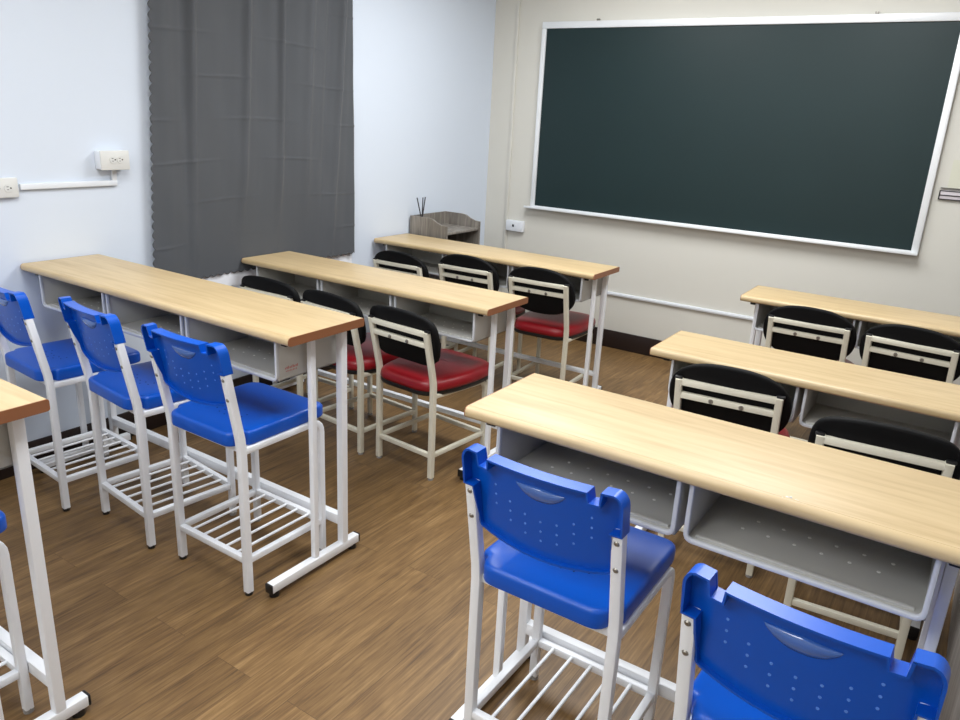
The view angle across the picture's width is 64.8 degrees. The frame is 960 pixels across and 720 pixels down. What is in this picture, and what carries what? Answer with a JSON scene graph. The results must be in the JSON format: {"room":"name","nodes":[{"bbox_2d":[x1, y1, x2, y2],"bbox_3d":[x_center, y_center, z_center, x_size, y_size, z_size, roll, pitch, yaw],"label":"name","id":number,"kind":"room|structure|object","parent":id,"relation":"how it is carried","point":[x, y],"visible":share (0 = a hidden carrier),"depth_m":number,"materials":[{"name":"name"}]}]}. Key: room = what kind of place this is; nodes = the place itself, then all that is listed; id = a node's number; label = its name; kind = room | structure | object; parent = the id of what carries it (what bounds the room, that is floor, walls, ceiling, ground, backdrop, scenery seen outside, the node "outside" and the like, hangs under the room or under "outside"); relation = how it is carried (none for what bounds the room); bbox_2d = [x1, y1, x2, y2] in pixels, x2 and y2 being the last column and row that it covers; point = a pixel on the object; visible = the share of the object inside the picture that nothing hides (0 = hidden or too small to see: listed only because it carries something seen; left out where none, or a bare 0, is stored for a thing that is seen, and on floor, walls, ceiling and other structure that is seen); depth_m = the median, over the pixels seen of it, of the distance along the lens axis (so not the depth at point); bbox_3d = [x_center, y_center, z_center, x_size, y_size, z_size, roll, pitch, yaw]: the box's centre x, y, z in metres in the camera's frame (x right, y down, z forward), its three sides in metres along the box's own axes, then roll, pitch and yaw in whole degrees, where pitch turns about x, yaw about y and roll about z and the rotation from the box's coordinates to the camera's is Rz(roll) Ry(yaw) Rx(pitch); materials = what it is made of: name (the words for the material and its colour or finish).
{"room":"classroom","nodes":[
{"label":"classroom","id":0,"kind":"room"},
{"bbox_2d":[0,0,495,441],"bbox_3d":[-1.824,-0.817,2.920,0.100,2.620,6.652,14,21,31],"label":"wall","id":1,"kind":"structure","parent":0,"point":[75,82],"depth_m":3.29,"materials":[{"name":"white paint"}]},
{"bbox_2d":[0,177,18,197],"bbox_3d":[-1.821,-0.653,2.872,0.023,0.074,0.125,14,21,31],"label":"power socket","id":2,"kind":"object","parent":1,"relation":"attached to","point":[8,186],"visible":1,"depth_m":2.89,"materials":[{"name":"white plastic"}]},
{"bbox_2d":[4,184,12,191],"bbox_3d":[-1.799,-0.656,2.887,0.003,0.031,0.031,14,21,31],"label":"receptacle","id":3,"kind":"object","parent":2,"relation":"attached to","point":[7,187],"depth_m":2.89,"materials":[{"name":"white plastic"}]},
{"bbox_2d":[19,170,117,189],"bbox_3d":[-1.672,-0.738,3.086,0.014,0.066,0.401,14,21,31],"label":"duct","id":4,"kind":"object","parent":1,"relation":"attached to","point":[113,173],"visible":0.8,"depth_m":3.09,"materials":[{"name":"white plastic"}]},
{"bbox_2d":[94,150,129,169],"bbox_3d":[-1.553,-0.845,3.194,0.055,0.079,0.129,14,21,31],"label":"power socket","id":5,"kind":"object","parent":1,"relation":"attached to","point":[104,159],"visible":1,"depth_m":3.17,"materials":[{"name":"white plastic"}]},
{"bbox_2d":[110,156,116,163],"bbox_3d":[-1.537,-0.839,3.172,0.003,0.031,0.031,14,21,31],"label":"receptacle","id":6,"kind":"object","parent":5,"relation":"attached to","point":[113,159],"depth_m":3.17,"materials":[{"name":"white plastic"}]},
{"bbox_2d":[117,156,123,162],"bbox_3d":[-1.520,-0.847,3.197,0.003,0.031,0.031,14,21,31],"label":"receptacle","id":7,"kind":"object","parent":5,"relation":"attached to","point":[120,159],"depth_m":3.20,"materials":[{"name":"white plastic"}]},
{"bbox_2d":[0,367,331,479],"bbox_3d":[-1.839,0.381,3.274,0.012,0.125,6.652,14,21,31],"label":"baseboard","id":8,"kind":"structure","parent":1,"relation":"attached to","point":[158,420],"depth_m":3.45,"materials":[{"name":"black"}]},
{"bbox_2d":[147,0,354,285],"bbox_3d":[-1.087,-1.303,3.743,0.068,1.863,1.510,14,21,31],"label":"curtain","id":9,"kind":"object","parent":1,"relation":"attached to","point":[251,108],"visible":0.9,"depth_m":3.75,"materials":[{"name":"grey fabric"}]},
{"bbox_2d":[0,331,953,719],"bbox_3d":[-0.469,0.826,2.450,3.525,0.080,6.852,14,21,31],"label":"floor","id":10,"kind":"structure","parent":0,"point":[378,630],"depth_m":2.47,"materials":[{"name":"brown wood"}]},
{"bbox_2d":[0,510,33,714],"bbox_3d":[-1.397,0.507,1.754,0.367,0.862,0.454,14,21,31],"label":"high chair","id":11,"kind":"object","parent":10,"relation":"on","point":[17,662],"visible":1,"depth_m":1.88,"materials":[{"name":"blue plastic"}]},
{"bbox_2d":[0,646,18,688],"bbox_3d":[-1.394,0.790,1.874,0.362,0.022,0.350,14,21,31],"label":"shelf","id":12,"kind":"object","parent":11,"relation":"attached to","point":[6,658],"depth_m":1.91,"materials":[{"name":"white metal"}]},
{"bbox_2d":[0,379,91,719],"bbox_3d":[-1.692,0.390,2.034,1.500,0.885,0.418,14,21,31],"label":"school desk","id":13,"kind":"object","parent":10,"relation":"on","point":[17,403],"visible":1,"depth_m":1.75,"materials":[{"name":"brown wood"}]},
{"bbox_2d":[0,423,12,469],"bbox_3d":[-1.289,0.155,1.701,0.440,0.135,0.261,14,21,31],"label":"tray","id":14,"kind":"object","parent":13,"relation":"on","point":[6,452],"depth_m":1.68,"materials":[{"name":"white plastic"}]},
{"bbox_2d":[0,287,150,511],"bbox_3d":[-1.622,0.100,2.976,0.367,0.862,0.454,16,22,35],"label":"high chair","id":15,"kind":"object","parent":10,"relation":"on","point":[44,363],"visible":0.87,"depth_m":2.85,"materials":[{"name":"blue plastic"}]},
{"bbox_2d":[29,429,137,481],"bbox_3d":[-1.617,0.383,3.094,0.362,0.022,0.350,16,22,35],"label":"shelf","id":16,"kind":"object","parent":15,"relation":"attached to","point":[106,433],"depth_m":3.07,"materials":[{"name":"white metal"}]},
{"bbox_2d":[58,296,236,548],"bbox_3d":[-1.195,0.191,2.765,0.367,0.862,0.454,17,23,37],"label":"high chair","id":17,"kind":"object","parent":10,"relation":"on","point":[98,338],"visible":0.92,"depth_m":2.65,"materials":[{"name":"blue plastic"}]},
{"bbox_2d":[102,455,229,517],"bbox_3d":[-1.190,0.474,2.882,0.362,0.022,0.350,17,23,37],"label":"shelf","id":18,"kind":"object","parent":17,"relation":"attached to","point":[107,486],"depth_m":2.86,"materials":[{"name":"white metal"}]},
{"bbox_2d":[20,254,363,597],"bbox_3d":[-1.131,0.161,2.846,1.516,0.875,0.418,14,21,31],"label":"school desk","id":19,"kind":"object","parent":10,"relation":"on","point":[268,337],"visible":0.8,"depth_m":2.62,"materials":[{"name":"brown wood"}]},
{"bbox_2d":[39,275,106,313],"bbox_3d":[-1.487,-0.261,2.987,0.440,0.135,0.261,14,21,31],"label":"tray","id":20,"kind":"object","parent":19,"relation":"on","point":[51,289],"depth_m":3.05,"materials":[{"name":"white plastic"}]},
{"bbox_2d":[105,294,185,338],"bbox_3d":[-1.108,-0.165,2.751,0.440,0.135,0.261,14,21,31],"label":"tray","id":21,"kind":"object","parent":19,"relation":"on","point":[131,315],"depth_m":2.82,"materials":[{"name":"white plastic"}]},
{"bbox_2d":[184,317,335,381],"bbox_3d":[-0.728,-0.069,2.515,0.440,0.135,0.261,14,21,31],"label":"tray","id":22,"kind":"object","parent":19,"relation":"on","point":[259,357],"depth_m":2.49,"materials":[{"name":"white plastic"}]},
{"bbox_2d":[141,322,325,595],"bbox_3d":[-0.800,0.287,2.530,0.367,0.862,0.454,14,21,31],"label":"high chair","id":23,"kind":"object","parent":10,"relation":"on","point":[247,418],"visible":0.98,"depth_m":2.43,"materials":[{"name":"blue plastic"}]},
{"bbox_2d":[180,488,320,561],"bbox_3d":[-0.797,0.570,2.650,0.362,0.022,0.350,14,21,31],"label":"shelf","id":24,"kind":"object","parent":23,"relation":"attached to","point":[257,493],"depth_m":2.61,"materials":[{"name":"white metal"}]},
{"bbox_2d":[240,275,353,408],"bbox_3d":[-0.901,-0.086,3.859,0.398,0.745,0.491,14,21,31],"label":"padded chair","id":25,"kind":"object","parent":10,"relation":"on","point":[259,284],"visible":0.17,"depth_m":3.62,"materials":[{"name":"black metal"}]},
{"bbox_2d":[301,289,417,454],"bbox_3d":[-0.548,0.007,3.626,0.398,0.745,0.491,16,22,36],"label":"padded chair","id":26,"kind":"object","parent":10,"relation":"on","point":[361,362],"visible":0.53,"depth_m":3.43,"materials":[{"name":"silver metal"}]},
{"bbox_2d":[241,251,527,479],"bbox_3d":[-0.534,-0.032,3.714,1.510,0.767,0.418,14,21,31],"label":"school desk","id":27,"kind":"object","parent":10,"relation":"on","point":[467,313],"visible":0.68,"depth_m":3.51,"materials":[{"name":"brown wood"}]},
{"bbox_2d":[256,266,320,298],"bbox_3d":[-0.893,-0.402,3.871,0.440,0.135,0.261,14,21,31],"label":"tray","id":28,"kind":"object","parent":27,"relation":"on","point":[300,283],"depth_m":4.00,"materials":[{"name":"white plastic"}]},
{"bbox_2d":[320,280,393,317],"bbox_3d":[-0.513,-0.306,3.635,0.440,0.135,0.261,14,21,31],"label":"tray","id":29,"kind":"object","parent":27,"relation":"on","point":[365,299],"depth_m":3.76,"materials":[{"name":"white plastic"}]},
{"bbox_2d":[394,296,506,341],"bbox_3d":[-0.134,-0.210,3.399,0.440,0.135,0.261,14,21,31],"label":"tray","id":30,"kind":"object","parent":27,"relation":"on","point":[458,324],"depth_m":3.41,"materials":[{"name":"white plastic"}]},
{"bbox_2d":[373,250,457,350],"bbox_3d":[-0.378,-0.339,4.732,0.402,0.740,0.497,14,21,30],"label":"padded chair","id":31,"kind":"object","parent":10,"relation":"on","point":[396,261],"visible":0.2,"depth_m":4.44,"materials":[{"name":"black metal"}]},
{"bbox_2d":[368,305,488,480],"bbox_3d":[-0.210,0.093,3.414,0.398,0.745,0.491,16,22,36],"label":"padded chair","id":32,"kind":"object","parent":10,"relation":"on","point":[422,367],"visible":0.98,"depth_m":3.25,"materials":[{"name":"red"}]},
{"bbox_2d":[410,211,480,345],"bbox_3d":[-0.246,-0.541,5.154,0.295,0.877,0.390,14,21,31],"label":"shelf unit","id":33,"kind":"object","parent":10,"relation":"on","point":[454,226],"visible":0.3,"depth_m":5.10,"materials":[{"name":"grey wood"}]},
{"bbox_2d":[417,197,425,216],"bbox_3d":[-0.384,-0.954,4.916,0.040,0.204,0.093,14,21,31],"label":"reed diffuser","id":34,"kind":"object","parent":33,"relation":"on","point":[422,197],"visible":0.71,"depth_m":4.91,"materials":[{"name":"brown"}]},
{"bbox_2d":[438,254,524,384],"bbox_3d":[0.023,-0.277,4.551,0.402,0.772,0.497,13,21,29],"label":"padded chair","id":35,"kind":"object","parent":10,"relation":"on","point":[462,269],"visible":0.34,"depth_m":4.28,"materials":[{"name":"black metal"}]},
{"bbox_2d":[374,233,619,389],"bbox_3d":[0.027,-0.266,4.529,1.500,0.766,0.418,14,21,31],"label":"school desk","id":36,"kind":"object","parent":10,"relation":"on","point":[589,280],"visible":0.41,"depth_m":4.33,"materials":[{"name":"brown wood"}]},
{"bbox_2d":[386,244,444,275],"bbox_3d":[-0.332,-0.636,4.687,0.440,0.135,0.261,14,21,31],"label":"tray","id":37,"kind":"object","parent":36,"relation":"on","point":[430,257],"depth_m":4.78,"materials":[{"name":"white plastic"}]},
{"bbox_2d":[445,255,511,287],"bbox_3d":[0.047,-0.540,4.451,0.440,0.135,0.261,14,21,31],"label":"tray","id":38,"kind":"object","parent":36,"relation":"on","point":[503,270],"depth_m":4.40,"materials":[{"name":"white plastic"}]},
{"bbox_2d":[511,266,602,301],"bbox_3d":[0.427,-0.444,4.215,0.440,0.135,0.261,14,21,31],"label":"tray","id":39,"kind":"object","parent":36,"relation":"on","point":[584,289],"depth_m":4.09,"materials":[{"name":"white plastic"}]},
{"bbox_2d":[507,266,595,385],"bbox_3d":[0.412,-0.176,4.302,0.402,0.772,0.497,13,20,28],"label":"padded chair","id":40,"kind":"object","parent":10,"relation":"on","point":[551,295],"visible":0.76,"depth_m":4.09,"materials":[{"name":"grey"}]},
{"bbox_2d":[462,443,675,719],"bbox_3d":[0.207,0.580,1.787,0.367,0.862,0.454,14,21,31],"label":"high chair","id":41,"kind":"object","parent":10,"relation":"on","point":[574,554],"visible":1,"depth_m":1.62,"materials":[{"name":"blue plastic"}]},
{"bbox_2d":[472,638,653,719],"bbox_3d":[0.210,0.862,1.906,0.362,0.022,0.350,14,21,31],"label":"shelf","id":42,"kind":"object","parent":41,"relation":"attached to","point":[535,644],"depth_m":1.96,"materials":[{"name":"white metal"}]},
{"bbox_2d":[449,373,959,719],"bbox_3d":[0.458,0.602,1.732,1.050,0.878,0.418,14,21,31],"label":"school desk","id":43,"kind":"object","parent":10,"relation":"on","point":[879,534],"visible":0.91,"depth_m":1.56,"materials":[{"name":"brown wood"}]},
{"bbox_2d":[496,426,689,534],"bbox_3d":[0.291,0.227,1.754,0.440,0.135,0.261,14,21,31],"label":"tray","id":44,"kind":"object","parent":43,"relation":"on","point":[658,503],"depth_m":1.79,"materials":[{"name":"grey metal"}]},
{"bbox_2d":[683,485,942,620],"bbox_3d":[0.670,0.323,1.518,0.440,0.135,0.261,14,21,31],"label":"tray","id":45,"kind":"object","parent":43,"relation":"on","point":[901,582],"depth_m":1.51,"materials":[{"name":"grey metal"}]},
{"bbox_2d":[658,364,791,577],"bbox_3d":[0.923,0.333,2.810,0.402,0.772,0.497,12,20,26],"label":"padded chair","id":46,"kind":"object","parent":10,"relation":"on","point":[747,398],"visible":0.41,"depth_m":2.53,"materials":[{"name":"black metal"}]},
{"bbox_2d":[635,331,959,640],"bbox_3d":[1.113,0.390,2.698,1.050,0.751,0.418,14,21,31],"label":"school desk","id":47,"kind":"object","parent":10,"relation":"on","point":[817,388],"visible":0.5,"depth_m":2.57,"materials":[{"name":"brown wood"}]},
{"bbox_2d":[668,360,804,422],"bbox_3d":[0.943,0.075,2.740,0.440,0.135,0.261,14,21,31],"label":"tray","id":48,"kind":"object","parent":47,"relation":"on","point":[796,394],"depth_m":2.73,"materials":[{"name":"white plastic"}]},
{"bbox_2d":[799,389,958,443],"bbox_3d":[1.322,0.171,2.504,0.440,0.135,0.261,14,21,31],"label":"tray","id":49,"kind":"object","parent":47,"relation":"on","point":[813,405],"depth_m":2.60,"materials":[{"name":"white plastic"}]},
{"bbox_2d":[763,305,856,441],"bbox_3d":[1.604,0.077,3.710,0.402,0.772,0.497,14,21,31],"label":"padded chair","id":50,"kind":"object","parent":10,"relation":"on","point":[810,331],"visible":0.36,"depth_m":3.44,"materials":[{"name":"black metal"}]},
{"bbox_2d":[673,563,950,719],"bbox_3d":[0.570,0.731,1.377,0.367,0.862,0.454,15,22,34],"label":"high chair","id":51,"kind":"object","parent":10,"relation":"on","point":[759,657],"visible":1,"depth_m":1.15,"materials":[{"name":"blue plastic"}]},
{"bbox_2d":[740,285,959,441],"bbox_3d":[1.764,0.120,3.634,1.050,0.753,0.418,14,21,31],"label":"school desk","id":52,"kind":"object","parent":10,"relation":"on","point":[863,316],"visible":0.44,"depth_m":3.56,"materials":[{"name":"brown wood"}]},
{"bbox_2d":[754,303,859,332],"bbox_3d":[1.594,-0.196,3.676,0.440,0.135,0.261,14,21,31],"label":"tray","id":53,"kind":"object","parent":52,"relation":"on","point":[762,310],"depth_m":3.71,"materials":[{"name":"white plastic"}]},
{"bbox_2d":[855,321,959,348],"bbox_3d":[1.974,-0.100,3.440,0.440,0.135,0.261,14,21,31],"label":"tray","id":54,"kind":"object","parent":52,"relation":"on","point":[861,327],"depth_m":3.51,"materials":[{"name":"white plastic"}]},
{"bbox_2d":[783,416,959,659],"bbox_3d":[1.214,0.487,2.381,0.398,0.771,0.491,13,20,27],"label":"padded chair","id":55,"kind":"object","parent":10,"relation":"on","point":[898,445],"visible":0.34,"depth_m":2.10,"materials":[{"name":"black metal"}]},
{"bbox_2d":[859,324,959,383],"bbox_3d":[1.942,0.179,3.447,0.402,0.772,0.497,16,22,36],"label":"padded chair","id":56,"kind":"object","parent":10,"relation":"on","point":[897,348],"visible":0.29,"depth_m":3.19,"materials":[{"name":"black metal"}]},
{"bbox_2d":[484,0,959,384],"bbox_3d":[1.472,-1.233,4.733,3.525,2.620,0.100,14,21,31],"label":"wall","id":57,"kind":"structure","parent":0,"point":[707,269],"depth_m":4.90,"materials":[{"name":"white paint"}]},
{"bbox_2d":[500,0,520,291],"bbox_3d":[0.221,-1.589,5.430,0.022,2.494,0.012,14,21,31],"label":"duct","id":58,"kind":"object","parent":57,"relation":"attached to","point":[518,1],"visible":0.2,"depth_m":5.39,"materials":[{"name":"white paint"}]},
{"bbox_2d":[506,219,524,231],"bbox_3d":[0.259,-0.986,5.561,0.146,0.078,0.036,14,21,31],"label":"socket","id":59,"kind":"object","parent":57,"relation":"attached to","point":[511,225],"visible":1,"depth_m":5.54,"materials":[{"name":"white plastic"}]},
{"bbox_2d":[525,312,671,360],"bbox_3d":[1.385,-0.033,5.069,3.313,0.125,0.012,14,21,31],"label":"baseboard","id":60,"kind":"structure","parent":57,"relation":"attached to","point":[612,339],"depth_m":5.29,"materials":[{"name":"black wood"}]},
{"bbox_2d":[607,291,752,320],"bbox_3d":[1.475,-0.321,4.919,3.110,0.023,0.018,14,21,31],"label":"duct","id":61,"kind":"object","parent":57,"relation":"attached to","point":[608,292],"visible":0.23,"depth_m":5.00,"materials":[{"name":"white plastic"}]},
{"bbox_2d":[524,11,959,255],"bbox_3d":[1.400,-1.431,4.623,2.505,1.244,0.064,14,21,31],"label":"chalkboard","id":62,"kind":"object","parent":57,"relation":"attached to","point":[818,129],"visible":1,"depth_m":4.49,"materials":[{"name":"green metal"}]},
{"bbox_2d":[524,205,917,255],"bbox_3d":[1.370,-0.847,4.812,2.505,0.015,0.064,14,21,31],"label":"chalk tray","id":63,"kind":"object","parent":62,"relation":"on","point":[872,246],"depth_m":4.67,"materials":[{"name":"white metal"}]},
{"bbox_2d":[938,187,959,200],"bbox_3d":[2.574,-0.869,4.000,0.257,0.062,0.014,14,21,31],"label":"light switch","id":64,"kind":"object","parent":57,"relation":"attached to","point":[943,194],"visible":1,"depth_m":4.04,"materials":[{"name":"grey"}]},
{"bbox_2d":[939,190,959,199],"bbox_3d":[2.575,-0.863,4.002,0.255,0.050,0.011,14,21,31],"label":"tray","id":65,"kind":"object","parent":64,"relation":"on","point":[943,194],"depth_m":4.04,"materials":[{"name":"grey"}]},
{"bbox_2d":[947,160,959,188],"bbox_3d":[2.587,-0.967,3.969,0.205,0.146,0.003,14,21,31],"label":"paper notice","id":66,"kind":"object","parent":57,"relation":"attached to","point":[954,181],"visible":1,"depth_m":4.01,"materials":[{"name":"beige paper"}]},
{"bbox_2d":[939,569,959,719],"bbox_3d":[1.019,-0.098,1.150,0.100,2.620,6.652,14,21,31],"label":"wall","id":67,"kind":"structure","parent":0,"point":[950,710],"depth_m":2.06,"materials":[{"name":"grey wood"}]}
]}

